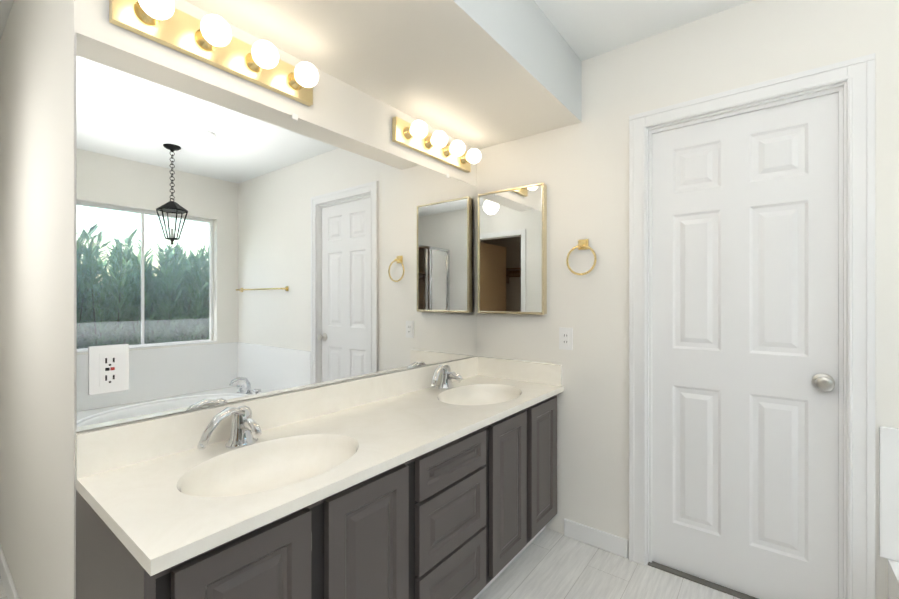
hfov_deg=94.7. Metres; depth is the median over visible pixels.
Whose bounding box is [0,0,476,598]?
wall
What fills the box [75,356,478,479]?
backsplash
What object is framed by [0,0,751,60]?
ceiling
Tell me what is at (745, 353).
door
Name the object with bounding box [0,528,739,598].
floor
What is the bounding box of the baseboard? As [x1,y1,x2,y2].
[564,519,627,557]
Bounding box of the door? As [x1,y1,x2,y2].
[652,92,838,598]
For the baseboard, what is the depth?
2.07 m
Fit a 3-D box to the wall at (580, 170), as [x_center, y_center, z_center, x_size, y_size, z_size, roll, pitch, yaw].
[1.472,0.008,1.592,3.207,2.466,0.120,0,0,38]
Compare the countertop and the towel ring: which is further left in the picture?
the countertop
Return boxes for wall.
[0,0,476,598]
[477,0,898,598]
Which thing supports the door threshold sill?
on the floor
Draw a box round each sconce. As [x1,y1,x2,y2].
[109,0,318,105]
[392,117,480,172]
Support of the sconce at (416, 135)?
attached to the wall at (38, 432)
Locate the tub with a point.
(889, 493)
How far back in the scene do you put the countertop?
1.22 m
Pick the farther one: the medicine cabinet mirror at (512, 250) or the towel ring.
the medicine cabinet mirror at (512, 250)
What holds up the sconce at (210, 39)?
attached to the wall at (38, 432)
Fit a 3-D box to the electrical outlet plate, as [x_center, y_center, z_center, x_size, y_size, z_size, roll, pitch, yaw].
[0.611,0.206,2.174,0.072,0.116,0.008,0,0,38]
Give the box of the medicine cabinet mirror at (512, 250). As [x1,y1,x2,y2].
[478,182,546,314]
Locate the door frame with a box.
[629,53,874,598]
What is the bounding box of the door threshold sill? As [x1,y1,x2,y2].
[648,561,757,598]
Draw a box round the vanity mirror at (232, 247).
[76,33,476,431]
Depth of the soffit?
1.60 m
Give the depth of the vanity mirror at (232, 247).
1.38 m
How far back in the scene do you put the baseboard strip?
1.74 m
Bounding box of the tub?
[879,426,898,598]
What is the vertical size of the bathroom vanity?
0.757 m
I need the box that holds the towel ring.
[566,239,596,274]
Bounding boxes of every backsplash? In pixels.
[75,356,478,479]
[479,356,561,383]
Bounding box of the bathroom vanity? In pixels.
[75,392,560,598]
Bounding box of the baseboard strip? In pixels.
[0,544,19,598]
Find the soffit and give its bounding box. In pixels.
[184,0,581,148]
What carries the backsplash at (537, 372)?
attached to the wall at (580, 170)
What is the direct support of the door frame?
attached to the wall at (580, 170)
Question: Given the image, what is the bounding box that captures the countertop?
[75,376,562,579]

